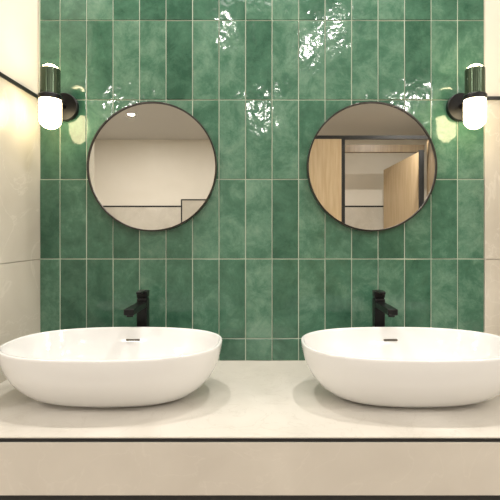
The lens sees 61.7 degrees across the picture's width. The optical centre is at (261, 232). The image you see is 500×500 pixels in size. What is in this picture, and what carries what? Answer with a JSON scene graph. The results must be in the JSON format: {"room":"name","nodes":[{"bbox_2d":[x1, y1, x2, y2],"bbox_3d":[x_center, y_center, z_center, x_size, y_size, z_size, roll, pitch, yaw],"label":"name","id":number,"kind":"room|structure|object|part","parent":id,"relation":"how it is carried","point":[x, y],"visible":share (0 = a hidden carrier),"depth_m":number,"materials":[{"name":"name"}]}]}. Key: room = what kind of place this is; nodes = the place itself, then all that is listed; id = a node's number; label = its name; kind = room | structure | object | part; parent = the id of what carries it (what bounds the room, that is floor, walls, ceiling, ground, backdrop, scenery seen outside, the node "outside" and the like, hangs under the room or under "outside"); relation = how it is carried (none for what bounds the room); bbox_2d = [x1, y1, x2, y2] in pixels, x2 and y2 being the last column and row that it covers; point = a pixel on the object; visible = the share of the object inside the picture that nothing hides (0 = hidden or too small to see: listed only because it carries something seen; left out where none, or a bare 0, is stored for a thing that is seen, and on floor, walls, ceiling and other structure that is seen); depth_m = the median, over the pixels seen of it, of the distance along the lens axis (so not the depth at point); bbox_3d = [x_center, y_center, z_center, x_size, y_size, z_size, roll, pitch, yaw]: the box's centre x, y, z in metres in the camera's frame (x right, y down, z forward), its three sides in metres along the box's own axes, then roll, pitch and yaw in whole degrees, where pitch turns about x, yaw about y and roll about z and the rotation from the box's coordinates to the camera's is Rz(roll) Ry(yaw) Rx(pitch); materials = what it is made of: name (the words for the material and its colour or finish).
{"room":"bathroom","nodes":[
{"label":"bathroom","id":0,"kind":"room"},
{"bbox_2d":[0,0,37,263],"bbox_3d":[-0.916,-0.242,1.310,0.128,3.150,0.560,0,0,0],"label":"wall","id":1,"kind":"structure","parent":0,"point":[18,18],"depth_m":1.48,"materials":[{"name":"beige paint"}]},
{"bbox_2d":[0,72,39,382],"bbox_3d":[-0.844,0.409,1.310,0.016,1.848,0.560,0,0,0],"label":"cladding","id":2,"kind":"object","parent":1,"relation":"attached to","point":[19,120],"depth_m":1.45,"materials":[{"name":"beige tile"}]},
{"bbox_2d":[38,0,499,95],"bbox_3d":[0.000,-0.242,1.650,7.200,3.150,0.120,0,0,0],"label":"wall","id":3,"kind":"structure","parent":0,"point":[491,7],"depth_m":1.59,"materials":[{"name":"beige paint"}]},
{"bbox_2d":[38,64,78,128],"bbox_3d":[-0.742,-0.477,1.502,0.104,0.226,0.153,0,0,0],"label":"wall sconce","id":4,"kind":"object","parent":3,"relation":"attached to","point":[55,107],"visible":1,"depth_m":1.44,"materials":[{"name":"white glass"}]},
{"bbox_3d":[-0.742,-0.415,1.465,0.073,0.102,0.073,0,0,0],"label":"lamp shade","id":5,"kind":"part","parent":4,"relation":"part of","materials":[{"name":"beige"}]},
{"bbox_3d":[-0.742,-0.472,1.569,0.104,0.104,0.019,0,0,0],"label":"mount plate","id":6,"kind":"part","parent":4,"relation":"part of","materials":[{"name":"black metal"}]},
{"bbox_2d":[87,101,216,231],"bbox_3d":[-0.411,-0.248,1.567,0.485,0.485,0.022,0,0,0],"label":"round wall mirror","id":7,"kind":"object","parent":3,"relation":"attached to","point":[152,165],"visible":1,"depth_m":1.56,"materials":[{"name":"black mirror"}]},
{"bbox_2d":[0,361,499,499],"bbox_3d":[0.230,0.663,1.290,2.140,0.360,0.601,0,0,0],"label":"countertop","id":8,"kind":"structure","parent":3,"relation":"attached to","point":[253,430],"depth_m":0.99,"materials":[{"name":"white stone"}]},
{"bbox_2d":[0,327,221,407],"bbox_3d":[-0.435,0.402,1.238,0.632,0.163,0.380,0,0,0],"label":"vessel sink","id":9,"kind":"object","parent":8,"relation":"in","point":[97,367],"visible":1,"depth_m":1.11,"materials":[{"name":"white ceramic"}]},
{"bbox_2d":[124,290,148,326],"bbox_3d":[-0.428,0.344,1.436,0.054,0.278,0.192,0,0,0],"label":"faucet","id":10,"kind":"object","parent":8,"relation":"on","point":[141,307],"visible":0.62,"depth_m":1.49,"materials":[{"name":"black metal"}]},
{"bbox_3d":[-0.428,0.255,1.423,0.033,0.020,0.165,0,0,0],"label":"spout","id":11,"kind":"part","parent":10,"relation":"part of","materials":[{"name":"black metal"}]},
{"bbox_3d":[0.230,0.491,1.292,2.140,0.011,0.596,0,0,0],"label":"shadow gap trim","id":12,"kind":"part","parent":8,"relation":"part of","materials":[{"name":"black metal"}]},
{"bbox_3d":[0.230,0.630,1.290,2.140,0.017,0.601,0,0,0],"label":"trim","id":13,"kind":"part","parent":8,"relation":"part of","materials":[{"name":"black metal"}]},
{"bbox_2d":[372,290,397,326],"bbox_3d":[0.420,0.344,1.436,0.054,0.278,0.192,0,0,0],"label":"faucet","id":14,"kind":"object","parent":8,"relation":"on","point":[380,308],"visible":0.59,"depth_m":1.49,"materials":[{"name":"black metal"}]},
{"bbox_3d":[0.420,0.255,1.423,0.033,0.020,0.165,0,0,0],"label":"spout","id":15,"kind":"part","parent":14,"relation":"part of","materials":[{"name":"black metal"}]},
{"bbox_2d":[301,327,499,407],"bbox_3d":[0.433,0.402,1.238,0.632,0.163,0.380,0,0,0],"label":"vessel sink","id":16,"kind":"object","parent":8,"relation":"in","point":[412,367],"visible":1,"depth_m":1.11,"materials":[{"name":"white ceramic"}]},
{"bbox_2d":[39,0,483,360],"bbox_3d":[-0.002,-0.647,1.586,1.685,2.340,0.007,0,0,0],"label":"tile grout","id":17,"kind":"object","parent":3,"relation":"attached to","point":[86,20],"depth_m":1.58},
{"bbox_2d":[40,0,483,359],"bbox_3d":[0.000,-0.667,1.582,1.677,2.297,0.008,0,0,0],"label":"tiles","id":18,"kind":"structure","parent":3,"relation":"attached to","point":[112,46],"depth_m":1.58,"materials":[{"name":"green tile"}]},
{"bbox_2d":[307,101,436,231],"bbox_3d":[0.411,-0.248,1.567,0.485,0.485,0.022,0,0,0],"label":"round wall mirror","id":19,"kind":"object","parent":3,"relation":"attached to","point":[372,165],"visible":1,"depth_m":1.56,"materials":[{"name":"black mirror"}]},
{"bbox_2d":[446,64,486,128],"bbox_3d":[0.746,-0.477,1.502,0.104,0.226,0.153,0,0,0],"label":"wall sconce","id":20,"kind":"object","parent":3,"relation":"attached to","point":[469,107],"visible":1,"depth_m":1.44,"materials":[{"name":"white glass"}]},
{"bbox_3d":[0.746,-0.472,1.569,0.104,0.104,0.019,0,0,0],"label":"mount plate","id":21,"kind":"part","parent":20,"relation":"part of","materials":[{"name":"black metal"}]},
{"bbox_3d":[0.746,-0.415,1.465,0.073,0.102,0.073,0,0,0],"label":"lamp shade","id":22,"kind":"part","parent":20,"relation":"part of","materials":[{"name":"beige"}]},
{"bbox_2d":[484,96,499,335],"bbox_3d":[1.071,0.409,1.582,0.459,1.848,0.016,0,0,0],"label":"cladding","id":23,"kind":"object","parent":3,"relation":"attached to","point":[492,125],"depth_m":1.58,"materials":[{"name":"beige tile"}]}
]}

